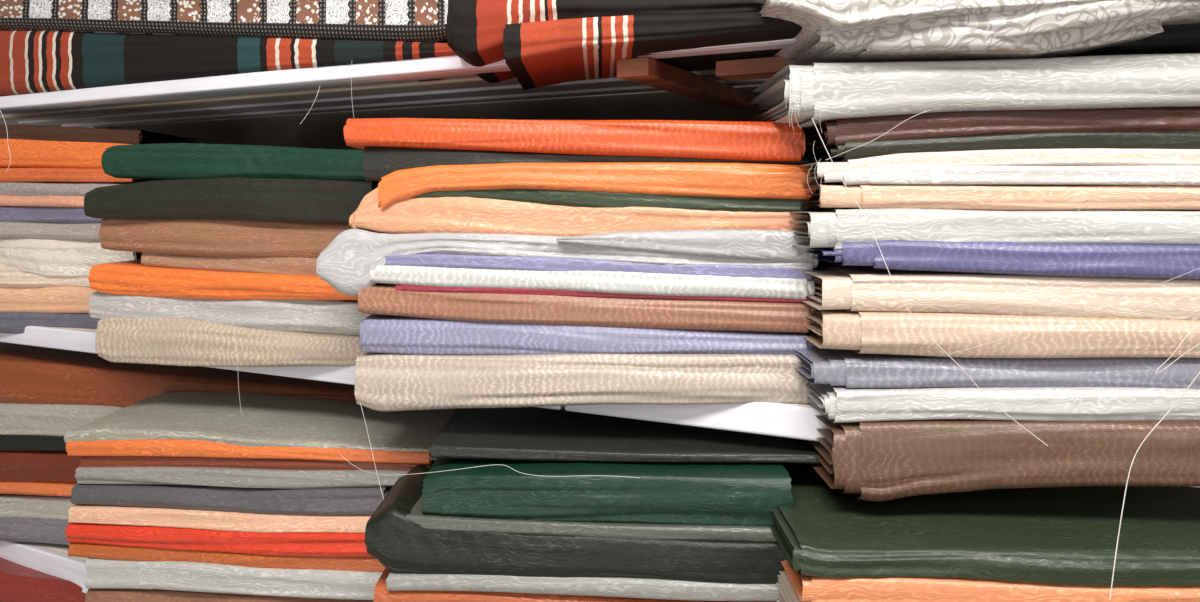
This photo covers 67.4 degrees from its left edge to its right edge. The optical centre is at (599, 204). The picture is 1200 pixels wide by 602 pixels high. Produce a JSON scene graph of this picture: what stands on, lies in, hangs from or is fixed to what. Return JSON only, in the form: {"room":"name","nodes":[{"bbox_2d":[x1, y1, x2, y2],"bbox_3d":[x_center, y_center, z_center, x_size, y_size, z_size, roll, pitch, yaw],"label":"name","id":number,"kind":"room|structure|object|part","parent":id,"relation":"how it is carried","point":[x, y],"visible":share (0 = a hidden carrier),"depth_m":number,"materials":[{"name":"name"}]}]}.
{"room":"fabric store","nodes":[
{"label":"fabric store","id":0,"kind":"room"},
{"bbox_2d":[0,85,824,260],"bbox_3d":[0.069,0.000,1.875,7.500,3.000,0.074,0,0,28],"label":"wall","id":1,"kind":"structure","parent":0,"point":[324,130],"depth_m":2.04,"materials":[{"name":"paint"}]},
{"bbox_3d":[0.000,1.525,0.500,8.000,0.050,8.000,0,0,0],"label":"floor","id":2,"kind":"structure","parent":0,"visible":0},
{"bbox_2d":[0,38,1199,592],"bbox_3d":[-0.250,0.300,1.697,3.100,2.400,0.520,0,0,28],"label":"metal shelving unit","id":3,"kind":"object","parent":2,"relation":"on","point":[391,84],"visible":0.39,"depth_m":1.69,"materials":[{"name":"white metal"}]},
{"bbox_2d":[0,557,85,601],"bbox_3d":[-1.185,0.998,1.993,0.583,0.481,0.293,0,0,12],"label":"folded fabric","id":4,"kind":"object","parent":3,"relation":"on","point":[18,583],"visible":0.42,"depth_m":1.85,"materials":[{"name":"red fabric"}]},
{"bbox_3d":[-0.690,0.755,1.641,2.372,0.060,0.014,0,0,28],"label":"rail","id":5,"kind":"part","parent":3,"relation":"part of","materials":[{"name":"white metal"}]},
{"bbox_3d":[-0.246,0.729,1.703,3.100,0.005,0.506,0,0,28],"label":"panel","id":6,"kind":"part","parent":3,"relation":"part of","materials":[{"name":"white metal"}]},
{"bbox_2d":[0,124,198,333],"bbox_3d":[-1.221,0.048,2.051,0.674,0.466,0.303,0,0,15],"label":"folded fabric","id":7,"kind":"object","parent":3,"relation":"on","point":[49,248],"visible":0.66,"depth_m":1.89,"materials":[{"name":"orange fabric"}]},
{"bbox_2d":[0,342,356,544],"bbox_3d":[-0.968,0.531,1.984,1.191,0.398,0.299,0,0,15],"label":"folded fabric","id":8,"kind":"object","parent":3,"relation":"on","point":[46,394],"visible":0.58,"depth_m":1.89,"materials":[{"name":"fabric"}]},
{"bbox_2d":[0,0,456,96],"bbox_3d":[-0.865,-0.364,1.869,1.605,0.268,0.300,0,0,28],"label":"patterned fabric","id":9,"kind":"object","parent":3,"relation":"on","point":[46,45],"visible":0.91,"depth_m":1.65,"materials":[{"name":"fabric"}]},
{"bbox_2d":[0,111,10,171],"bbox_3d":[-1.150,-0.133,1.732,0.033,0.139,0.001,0,0,0],"label":"thread","id":10,"kind":"object","parent":9,"relation":"hanging from","point":[0,111],"visible":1,"depth_m":1.73,"materials":[{"name":"fabric"}]},
{"bbox_2d":[0,0,447,42],"bbox_3d":[-0.856,-0.377,1.860,1.568,0.241,0.292,0,0,28],"label":"throw","id":11,"kind":"object","parent":9,"relation":"on","point":[21,21],"depth_m":1.61,"materials":[{"name":"fabric"}]},
{"bbox_2d":[84,143,379,366],"bbox_3d":[-0.646,0.087,1.692,0.636,0.390,0.318,0,0,13],"label":"folded fabric","id":12,"kind":"object","parent":3,"relation":"on","point":[224,234],"visible":0.89,"depth_m":1.55,"materials":[{"name":"fabric"}]},
{"bbox_2d":[141,252,317,275],"bbox_3d":[-0.601,0.102,1.696,0.526,0.048,0.287,0,0,14],"label":"folded fabric","id":13,"kind":"object","parent":12,"relation":"on","point":[152,263],"depth_m":1.56,"materials":[{"name":"brown fabric"}]},
{"bbox_3d":[-0.879,-0.223,1.740,1.945,0.027,0.014,0,0,28],"label":"rail","id":14,"kind":"part","parent":3,"relation":"part of","materials":[{"name":"white metal"}]},
{"bbox_2d":[64,392,456,601],"bbox_3d":[-0.567,0.559,1.590,0.717,0.382,0.321,0,0,11],"label":"folded fabric","id":15,"kind":"object","parent":3,"relation":"on","point":[177,496],"visible":0.91,"depth_m":1.45,"materials":[{"name":"grey fabric"}]},
{"bbox_2d":[84,558,382,599],"bbox_3d":[-0.583,0.602,1.589,0.597,0.068,0.309,0,0,11],"label":"folded fabric","id":16,"kind":"object","parent":15,"relation":"on","point":[107,578],"depth_m":1.44,"materials":[{"name":"grey fabric"}]},
{"bbox_3d":[-0.898,0.277,1.750,1.902,0.042,0.014,0,0,28],"label":"rail","id":17,"kind":"part","parent":3,"relation":"part of","materials":[{"name":"white metal"}]},
{"bbox_3d":[-0.246,-0.233,1.703,3.100,0.005,0.506,0,0,28],"label":"panel","id":18,"kind":"part","parent":3,"relation":"part of","materials":[{"name":"white metal"}]},
{"bbox_3d":[-0.246,0.260,1.703,3.100,0.005,0.506,0,0,28],"label":"panel","id":19,"kind":"part","parent":3,"relation":"part of","materials":[{"name":"white metal"}]},
{"bbox_2d":[316,118,818,410],"bbox_3d":[-0.065,0.086,1.381,0.776,0.424,0.318,0,0,13],"label":"folded fabric","id":20,"kind":"object","parent":3,"relation":"on","point":[494,263],"visible":1,"depth_m":1.23,"materials":[{"name":"fabric"}]},
{"bbox_2d":[360,403,383,498],"bbox_3d":[-0.304,0.325,1.203,0.004,0.098,0.136,0,0,-27],"label":"thread","id":21,"kind":"object","parent":20,"relation":"hanging from","point":[360,403],"visible":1,"depth_m":1.21,"materials":[{"name":"fabric"}]},
{"bbox_2d":[365,407,820,601],"bbox_3d":[0.000,0.542,1.307,0.686,0.457,0.368,0,0,11],"label":"folded fabric","id":22,"kind":"object","parent":3,"relation":"on","point":[695,520],"visible":0.95,"depth_m":1.15,"materials":[{"name":"green fabric"}]},
{"bbox_2d":[340,454,636,477],"bbox_3d":[-0.191,0.350,1.177,0.487,0.053,0.101,0,0,27],"label":"thread","id":23,"kind":"object","parent":22,"relation":"hanging from","point":[340,454],"visible":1,"depth_m":1.12,"materials":[{"name":"fabric"}]},
{"bbox_2d":[386,571,781,600],"bbox_3d":[-0.020,0.481,1.282,0.595,0.056,0.304,0,0,11],"label":"folded fabric","id":24,"kind":"object","parent":22,"relation":"on","point":[400,585],"depth_m":1.13,"materials":[{"name":"grey fabric"}]},
{"bbox_2d":[446,0,801,89],"bbox_3d":[0.023,-0.250,1.323,0.620,0.113,0.325,0,0,19],"label":"folded fabric","id":25,"kind":"object","parent":3,"relation":"on","point":[542,43],"visible":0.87,"depth_m":1.20,"materials":[{"name":"fabric"}]},
{"bbox_3d":[0.498,-0.223,1.022,1.149,0.027,0.014,0,0,28],"label":"rail","id":26,"kind":"part","parent":3,"relation":"part of","materials":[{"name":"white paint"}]},
{"bbox_3d":[0.479,0.277,1.032,1.192,0.042,0.014,0,0,28],"label":"rail","id":27,"kind":"part","parent":3,"relation":"part of","materials":[{"name":"white metal"}]},
{"bbox_2d":[770,463,1199,601],"bbox_3d":[0.453,0.541,1.077,0.594,0.429,0.350,0,0,15],"label":"folded fabric","id":28,"kind":"object","parent":3,"relation":"on","point":[1046,544],"visible":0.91,"depth_m":0.96,"materials":[{"name":"green fabric"}]},
{"bbox_2d":[749,53,1199,500],"bbox_3d":[0.480,0.086,1.116,0.640,0.510,0.297,0,0,19],"label":"folded fabric","id":29,"kind":"object","parent":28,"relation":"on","point":[970,203],"visible":1,"depth_m":0.99,"materials":[{"name":"white fabric"}]},
{"bbox_2d":[826,110,928,159],"bbox_3d":[0.299,-0.075,0.975,0.110,0.051,0.006,0,0,27],"label":"thread","id":30,"kind":"object","parent":29,"relation":"hanging from","point":[928,110],"visible":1,"depth_m":0.97,"materials":[{"name":"fabric"}]},
{"bbox_2d":[812,118,1047,445],"bbox_3d":[0.347,0.075,0.962,0.239,0.345,0.012,0,0,22],"label":"thread","id":31,"kind":"object","parent":29,"relation":"hanging from","point":[812,118],"visible":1,"depth_m":0.96,"materials":[{"name":"fabric"}]},
{"bbox_2d":[754,0,1199,65],"bbox_3d":[0.469,-0.208,1.122,0.662,0.089,0.390,0,0,19],"label":"fabric pile","id":32,"kind":"object","parent":29,"relation":"on","point":[833,31],"visible":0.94,"depth_m":0.97,"materials":[{"name":"fabric"}]},
{"bbox_2d":[951,268,1198,353],"bbox_3d":[0.477,0.109,0.913,0.230,0.095,0.002,0,0,15],"label":"thread","id":33,"kind":"object","parent":29,"relation":"hanging from","point":[1198,268],"visible":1,"depth_m":0.91,"materials":[{"name":"fabric"}]},
{"bbox_2d":[1109,372,1199,599],"bbox_3d":[0.531,0.253,0.860,0.132,0.225,0.019,0,0,-18],"label":"thread","id":34,"kind":"object","parent":29,"relation":"hanging from","point":[1199,372],"visible":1,"depth_m":0.86,"materials":[{"name":"fabric"}]},
{"bbox_2d":[1155,323,1199,372],"bbox_3d":[0.572,0.136,0.882,0.056,0.057,0.001,0,0,0],"label":"thread","id":35,"kind":"object","parent":29,"relation":"hanging from","point":[1199,323],"visible":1,"depth_m":0.88,"materials":[{"name":"fabric"}]}
]}

